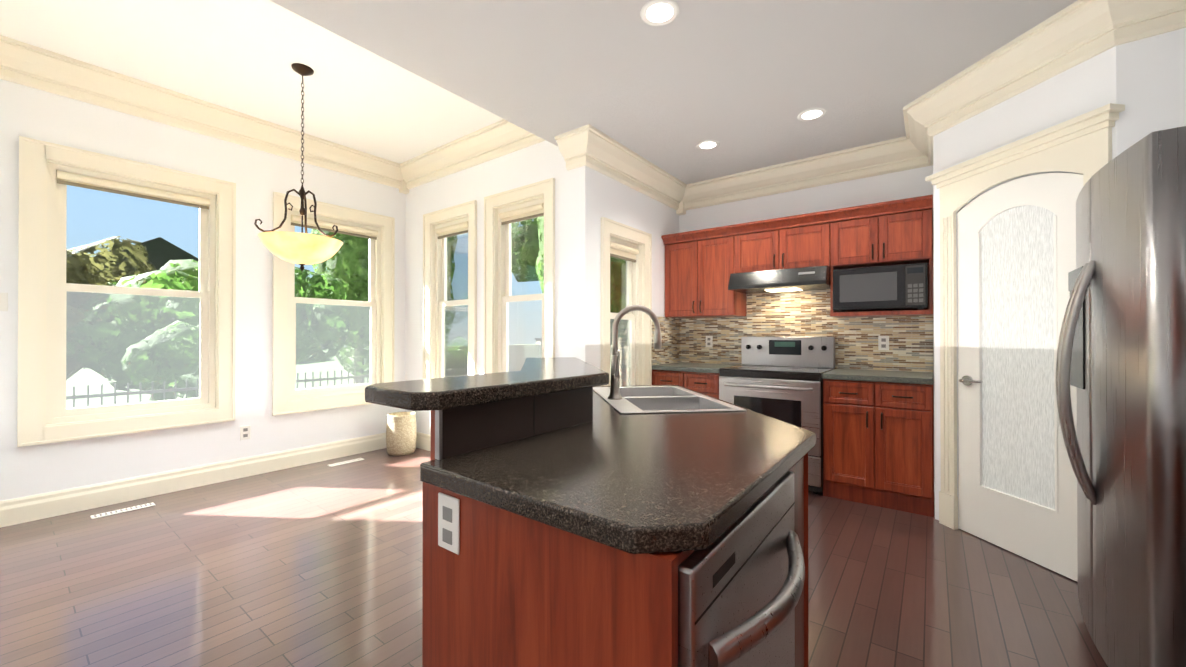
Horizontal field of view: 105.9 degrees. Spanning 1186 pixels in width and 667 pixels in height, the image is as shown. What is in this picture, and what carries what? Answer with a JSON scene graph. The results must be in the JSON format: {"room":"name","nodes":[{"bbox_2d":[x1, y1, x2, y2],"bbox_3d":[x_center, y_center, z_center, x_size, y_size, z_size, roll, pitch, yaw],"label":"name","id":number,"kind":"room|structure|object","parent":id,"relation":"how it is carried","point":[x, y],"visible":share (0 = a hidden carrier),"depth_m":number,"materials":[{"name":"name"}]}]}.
{"room":"kitchen","nodes":[
{"label":"kitchen","id":0,"kind":"room"},
{"bbox_2d":[0,79,405,500],"bbox_3d":[-3.004,-0.343,3.825,0.150,3.100,3.200,0,0,37],"label":"wall","id":1,"kind":"structure","parent":0,"point":[258,177],"depth_m":3.53,"materials":[{"name":"white paint"}]},
{"bbox_2d":[0,293,7,310],"bbox_3d":[-3.706,-0.197,2.763,0.008,0.115,0.115,0,0,37],"label":"light switch","id":2,"kind":"object","parent":1,"relation":"attached to","point":[3,301],"visible":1,"depth_m":2.80,"materials":[{"name":"white plastic"}]},
{"bbox_2d":[17,136,235,446],"bbox_3d":[-3.364,-0.265,3.319,0.175,1.966,1.106,0,0,37],"label":"window","id":3,"kind":"structure","parent":1,"relation":"in","point":[49,172],"depth_m":3.18,"materials":[{"name":"beige wood"}]},
{"bbox_2d":[0,433,386,527],"bbox_3d":[-2.936,1.127,3.767,0.020,0.160,2.900,0,0,37],"label":"baseboard","id":4,"kind":"structure","parent":1,"relation":"attached to","point":[14,511],"depth_m":3.39,"materials":[{"name":"beige wood"}]},
{"bbox_2d":[240,425,250,439],"bbox_3d":[-2.935,0.837,3.780,0.006,0.115,0.072,0,0,37],"label":"outlet","id":5,"kind":"object","parent":1,"relation":"attached to","point":[245,432],"visible":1,"depth_m":3.78,"materials":[{"name":"white plastic"}]},
{"bbox_2d":[272,192,394,415],"bbox_3d":[-2.534,-0.260,4.416,0.175,1.966,1.106,0,0,37],"label":"window","id":6,"kind":"structure","parent":1,"relation":"in","point":[378,231],"depth_m":4.38,"materials":[{"name":"beige wood"}]},
{"bbox_2d":[0,0,502,163],"bbox_3d":[-2.098,-1.856,3.147,2.420,0.120,3.200,0,0,37],"label":"ceiling","id":7,"kind":"structure","parent":0,"point":[242,56],"depth_m":2.99,"materials":[{"name":"white paint"}]},
{"bbox_2d":[254,63,342,270],"bbox_3d":[-1.976,-1.108,3.024,0.486,1.374,0.510,0,0,37],"label":"pendant light","id":8,"kind":"object","parent":7,"relation":"hanging from","point":[302,249],"visible":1,"depth_m":2.95,"materials":[{"name":"beige glass"}]},
{"bbox_2d":[405,140,569,434],"bbox_3d":[-1.079,-0.341,4.281,2.370,3.100,0.150,0,0,37],"label":"wall","id":9,"kind":"structure","parent":0,"point":[535,163],"depth_m":4.16,"materials":[{"name":"white paint"}]},
{"bbox_2d":[416,432,430,450],"bbox_3d":[-1.051,1.129,4.146,2.510,0.160,0.020,0,0,37],"label":"baseboard","id":10,"kind":"structure","parent":9,"relation":"attached to","point":[423,441],"depth_m":4.68,"materials":[{"name":"beige wood"}]},
{"bbox_2d":[423,200,476,378],"bbox_3d":[-1.389,-0.260,4.493,0.846,1.966,0.175,0,0,37],"label":"nook window","id":11,"kind":"structure","parent":9,"relation":"in","point":[449,291],"depth_m":4.57,"materials":[{"name":"beige wood"}]},
{"bbox_2d":[484,178,554,373],"bbox_3d":[-0.607,-0.262,3.902,0.846,1.966,0.175,0,0,37],"label":"nook window","id":12,"kind":"structure","parent":9,"relation":"in","point":[505,212],"depth_m":4.02,"materials":[{"name":"beige wood"}]},
{"bbox_2d":[0,0,1185,214],"bbox_3d":[-0.096,-1.523,2.635,5.930,0.550,4.500,0,0,37],"label":"crown molding","id":13,"kind":"structure","parent":9,"relation":"attached to","point":[1070,36],"depth_m":3.37,"materials":[{"name":"beige wood"}]},
{"bbox_2d":[0,448,1107,666],"bbox_3d":[-1.016,1.257,1.406,6.230,0.120,7.850,0,0,37],"label":"floor","id":14,"kind":"structure","parent":0,"point":[317,564],"depth_m":2.13,"materials":[{"name":"brown wood"}]},
{"bbox_2d":[90,502,154,518],"bbox_3d":[-3.185,1.200,3.040,0.075,0.006,0.300,0,0,37],"label":"floor vent","id":15,"kind":"object","parent":14,"relation":"in","point":[121,510],"visible":1,"depth_m":3.03,"materials":[{"name":"white metal"}]},
{"bbox_2d":[328,458,363,466],"bbox_3d":[-2.310,1.206,4.196,0.075,0.006,0.300,0,0,37],"label":"floor vent","id":16,"kind":"object","parent":14,"relation":"in","point":[345,462],"visible":1,"depth_m":4.18,"materials":[{"name":"white metal"}]},
{"bbox_2d":[386,412,416,455],"bbox_3d":[-1.945,1.013,4.548,0.290,0.395,0.290,0,0,37],"label":"basket","id":17,"kind":"object","parent":14,"relation":"on","point":[401,433],"visible":1,"depth_m":4.43,"materials":[{"name":"beige wicker"}]},
{"bbox_2d":[422,381,812,666],"bbox_3d":[0.110,0.683,1.708,1.311,1.030,1.707,0,0,37],"label":"kitchen island","id":18,"kind":"object","parent":14,"relation":"on","point":[516,593],"depth_m":0.90,"materials":[{"name":"brown wood"}]},
{"bbox_2d":[438,492,459,554],"bbox_3d":[-0.307,0.402,0.950,0.072,0.115,0.007,0,0,37],"label":"outlet","id":19,"kind":"object","parent":18,"relation":"attached to","point":[448,522],"visible":1,"depth_m":0.94,"materials":[{"name":"white plastic"}]},
{"bbox_2d":[365,357,608,412],"bbox_3d":[-0.299,0.148,1.756,0.922,0.040,1.395,0,0,37],"label":"island countertop","id":20,"kind":"structure","parent":18,"relation":"on","point":[536,373],"depth_m":1.14,"materials":[{"name":"black stone"}]},
{"bbox_2d":[420,432,815,576],"bbox_3d":[0.294,0.307,1.525,0.838,0.040,1.683,0,0,37],"label":"island countertop","id":21,"kind":"structure","parent":18,"relation":"on","point":[665,551],"depth_m":0.75,"materials":[{"name":"black stone"}]},
{"bbox_2d":[593,386,745,413],"bbox_3d":[0.280,0.381,2.016,0.475,0.195,0.790,0,0,-8],"label":"double-bowl sink","id":22,"kind":"object","parent":21,"relation":"in","point":[655,399],"visible":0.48,"depth_m":2.01,"materials":[{"name":"silver metal"}]},
{"bbox_2d":[608,305,661,399],"bbox_3d":[0.170,0.079,1.940,0.184,0.407,0.218,0,0,37],"label":"faucet","id":23,"kind":"object","parent":22,"relation":"on","point":[615,385],"visible":1,"depth_m":1.93,"materials":[{"name":"silver metal"}]},
{"bbox_2d":[678,471,804,666],"bbox_3d":[0.119,0.770,1.037,0.668,0.850,0.598,0,0,37],"label":"dishwasher","id":24,"kind":"object","parent":18,"relation":"in","point":[741,579],"visible":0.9,"depth_m":0.79,"materials":[{"name":"silver metal"}]},
{"bbox_2d":[652,362,736,398],"bbox_3d":[0.978,0.754,4.218,0.674,0.910,0.642,0,0,37],"label":"base cabinet","id":25,"kind":"object","parent":14,"relation":"on","point":[702,378],"visible":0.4,"depth_m":3.97,"materials":[{"name":"brown wood"}]},
{"bbox_2d":[719,337,835,493],"bbox_3d":[1.537,0.617,3.749,0.778,1.180,0.698,0,0,37],"label":"range oven","id":26,"kind":"object","parent":14,"relation":"on","point":[779,378],"visible":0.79,"depth_m":3.56,"materials":[{"name":"silver metal"}]},
{"bbox_2d":[822,369,933,516],"bbox_3d":[2.133,0.750,3.345,0.654,0.910,0.642,0,0,37],"label":"base cabinet","id":27,"kind":"object","parent":14,"relation":"on","point":[878,438],"visible":1,"depth_m":3.10,"materials":[{"name":"brown wood"}]},
{"bbox_2d":[1056,126,1185,666],"bbox_3d":[2.131,0.307,1.426,0.909,1.780,0.860,0,0,37],"label":"refrigerator","id":28,"kind":"object","parent":14,"relation":"on","point":[1121,359],"visible":1,"depth_m":1.39,"materials":[{"name":"silver metal"}]},
{"bbox_2d":[570,166,678,368],"bbox_3d":[0.409,-0.191,4.159,0.150,2.800,1.750,0,0,37],"label":"wall","id":29,"kind":"structure","parent":0,"point":[595,196],"depth_m":3.52,"materials":[{"name":"white paint"}]},
{"bbox_2d":[601,217,651,385],"bbox_3d":[0.245,-0.102,3.913,0.175,1.646,0.766,0,0,37],"label":"window","id":30,"kind":"structure","parent":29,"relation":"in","point":[626,265],"depth_m":4.01,"materials":[{"name":"beige wood"}]},
{"bbox_2d":[269,0,1077,183],"bbox_3d":[-0.059,-1.567,0.695,3.830,0.120,7.850,0,0,37],"label":"ceiling","id":31,"kind":"structure","parent":0,"point":[744,83],"depth_m":2.46,"materials":[{"name":"white paint"}]},
{"bbox_2d":[641,0,678,25],"bbox_3d":[0.312,-1.496,2.088,0.180,0.008,0.180,0,0,37],"label":"recessed light","id":32,"kind":"object","parent":31,"relation":"in","point":[658,12],"visible":1,"depth_m":2.08,"materials":[{"name":"white plastic"}]},
{"bbox_2d":[696,140,719,149],"bbox_3d":[0.909,-1.490,3.542,0.180,0.008,0.180,0,0,37],"label":"recessed light","id":33,"kind":"object","parent":31,"relation":"in","point":[707,144],"visible":1,"depth_m":3.53,"materials":[{"name":"white plastic"}]},
{"bbox_2d":[797,108,826,120],"bbox_3d":[1.491,-1.492,3.051,0.180,0.008,0.180,0,0,37],"label":"recessed light","id":34,"kind":"object","parent":31,"relation":"in","point":[811,114],"visible":1,"depth_m":3.05,"materials":[{"name":"white plastic"}]},
{"bbox_2d":[679,165,1078,398],"bbox_3d":[2.311,-0.193,3.724,3.710,2.800,0.150,0,0,37],"label":"wall","id":35,"kind":"structure","parent":0,"point":[905,184],"depth_m":3.89,"materials":[{"name":"white paint"}]},
{"bbox_2d":[664,231,746,317],"bbox_3d":[1.084,-0.529,4.344,0.698,0.733,0.337,0,0,37],"label":"upper cabinet","id":36,"kind":"object","parent":35,"relation":"attached to","point":[702,265],"depth_m":4.19,"materials":[{"name":"brown wood"}]},
{"bbox_2d":[737,215,840,274],"bbox_3d":[1.692,-0.713,3.886,0.825,0.370,0.337,0,0,37],"label":"upper cabinet","id":37,"kind":"object","parent":35,"relation":"attached to","point":[814,242],"depth_m":3.71,"materials":[{"name":"brown wood"}]},
{"bbox_2d":[728,265,829,293],"bbox_3d":[1.620,-0.449,3.838,0.758,0.152,0.497,0,0,37],"label":"range hood","id":38,"kind":"object","parent":37,"relation":"attached to","point":[797,279],"visible":0.93,"depth_m":3.67,"materials":[{"name":"silver metal"}]},
{"bbox_2d":[652,289,932,371],"bbox_3d":[1.559,-0.045,3.799,2.118,0.695,0.635,0,0,37],"label":"tile backsplash","id":39,"kind":"structure","parent":35,"relation":"attached to","point":[793,314],"depth_m":3.96,"materials":[{"name":"tile"}]},
{"bbox_2d":[706,336,712,346],"bbox_3d":[1.162,0.080,4.482,0.072,0.115,0.006,0,0,37],"label":"electrical outlet","id":40,"kind":"object","parent":39,"relation":"attached to","point":[709,341],"visible":1,"depth_m":4.48,"materials":[{"name":"white plastic"}]},
{"bbox_2d":[878,336,888,349],"bbox_3d":[2.334,0.076,3.596,0.072,0.115,0.006,0,0,37],"label":"electrical outlet","id":41,"kind":"object","parent":39,"relation":"attached to","point":[883,342],"visible":1,"depth_m":3.59,"materials":[{"name":"white plastic"}]},
{"bbox_2d":[841,203,932,268],"bbox_3d":[2.209,-0.715,3.495,0.707,0.370,0.337,0,0,37],"label":"upper cabinet","id":42,"kind":"object","parent":35,"relation":"attached to","point":[898,235],"depth_m":3.31,"materials":[{"name":"brown wood"}]},
{"bbox_2d":[833,263,927,311],"bbox_3d":[2.204,-0.332,3.442,0.590,0.326,0.388,0,0,37],"label":"microwave","id":43,"kind":"object","parent":42,"relation":"attached to","point":[901,287],"visible":0.98,"depth_m":3.28,"materials":[{"name":"black"}]},
{"bbox_2d":[933,167,934,507],"bbox_3d":[2.432,-0.196,3.146,0.060,2.800,0.625,0,0,37],"label":"wall","id":44,"kind":"structure","parent":0,"point":[933,276],"depth_m":3.08,"materials":[{"name":"white paint"}]},
{"bbox_2d":[933,46,1116,528],"bbox_3d":[2.333,-0.199,2.466,0.100,2.800,0.920,0,0,-8],"label":"wall","id":45,"kind":"structure","parent":0,"point":[1086,86],"depth_m":2.45,"materials":[{"name":"white paint"}]},
{"bbox_2d":[957,173,1082,581],"bbox_3d":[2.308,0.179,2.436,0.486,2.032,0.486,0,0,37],"label":"pantry door","id":46,"kind":"structure","parent":45,"relation":"in","point":[1016,265],"depth_m":2.43,"materials":[{"name":"white wood"}]},
{"bbox_2d":[925,103,1124,529],"bbox_3d":[2.247,0.096,2.428,0.079,2.210,0.930,0,0,-8],"label":"door frame","id":47,"kind":"structure","parent":45,"relation":"attached to","point":[1081,144],"depth_m":2.64,"materials":[{"name":"beige wood"}]},
{"bbox_2d":[1116,28,1185,155],"bbox_3d":[2.632,-0.201,1.851,0.640,2.800,0.100,0,0,37],"label":"wall","id":48,"kind":"structure","parent":0,"point":[1151,84],"depth_m":1.95,"materials":[{"name":"white paint"}]},
{"label":"outside","id":49,"kind":"structure","parent":0,"visible":0},
{"bbox_2d":[66,344,531,408],"bbox_3d":[-4.820,2.034,9.826,120.000,0.200,130.000,0,0,37],"label":"ground","id":50,"kind":"structure","parent":49,"point":[309,369],"depth_m":18.00,"materials":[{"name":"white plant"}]},
{"bbox_2d":[66,236,155,379],"bbox_3d":[-11.490,-0.160,8.438,4.827,4.175,4.939,0,0,37],"label":"tree","id":51,"kind":"object","parent":50,"relation":"on","point":[108,275],"depth_m":9.38,"materials":[{"name":"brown plant"}]},
{"bbox_2d":[93,237,198,356],"bbox_3d":[-33.429,-2.221,33.357,10.800,8.520,11.800,0,0,37],"label":"house","id":52,"kind":"structure","parent":50,"relation":"on","point":[151,250],"depth_m":30.13,"materials":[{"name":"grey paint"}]},
{"bbox_2d":[121,320,199,401],"bbox_3d":[-6.227,0.854,6.993,1.853,2.134,1.534,0,0,37],"label":"tree","id":53,"kind":"object","parent":50,"relation":"on","point":[179,346],"depth_m":6.69,"materials":[{"name":"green plant"}]},
{"bbox_2d":[66,259,320,390],"bbox_3d":[-8.578,0.047,9.903,4.060,3.776,4.398,0,0,37],"label":"tree","id":54,"kind":"object","parent":50,"relation":"on","point":[160,279],"depth_m":8.32,"materials":[{"name":"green plant"}]},
{"bbox_2d":[66,369,369,407],"bbox_3d":[-6.400,1.262,4.756,0.030,1.300,18.000,0,0,37],"label":"iron fence","id":55,"kind":"object","parent":50,"relation":"on","point":[157,391],"depth_m":5.80,"materials":[{"name":"black"}]},
{"bbox_2d":[295,271,349,362],"bbox_3d":[-8.908,0.013,12.828,3.616,3.868,3.809,0,0,37],"label":"tree","id":56,"kind":"object","parent":50,"relation":"on","point":[321,292],"depth_m":13.02,"materials":[{"name":"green plant"}]},
{"bbox_2d":[311,229,369,383],"bbox_3d":[-8.711,-4.233,16.623,3.227,12.395,3.155,0,0,37],"label":"tree","id":57,"kind":"object","parent":50,"relation":"on","point":[348,248],"depth_m":15.31,"materials":[{"name":"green plant"}]},
{"bbox_2d":[509,338,541,370],"bbox_3d":[-0.542,0.998,6.146,3.830,1.840,3.478,0,0,37],"label":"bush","id":58,"kind":"object","parent":50,"relation":"on","point":[524,355],"depth_m":8.17,"materials":[{"name":"green"}]},
{"bbox_2d":[511,218,543,281],"bbox_3d":[-0.887,-3.036,17.874,5.983,10.012,6.077,0,0,37],"label":"tree","id":59,"kind":"object","parent":50,"relation":"on","point":[530,263],"depth_m":15.82,"materials":[{"name":"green plant"}]},
{"bbox_2d":[535,216,543,292],"bbox_3d":[-0.060,-4.537,13.627,3.232,12.976,3.356,0,0,37],"label":"tree","id":60,"kind":"object","parent":50,"relation":"on","point":[541,246],"depth_m":13.10,"materials":[{"name":"green plant"}]}
]}

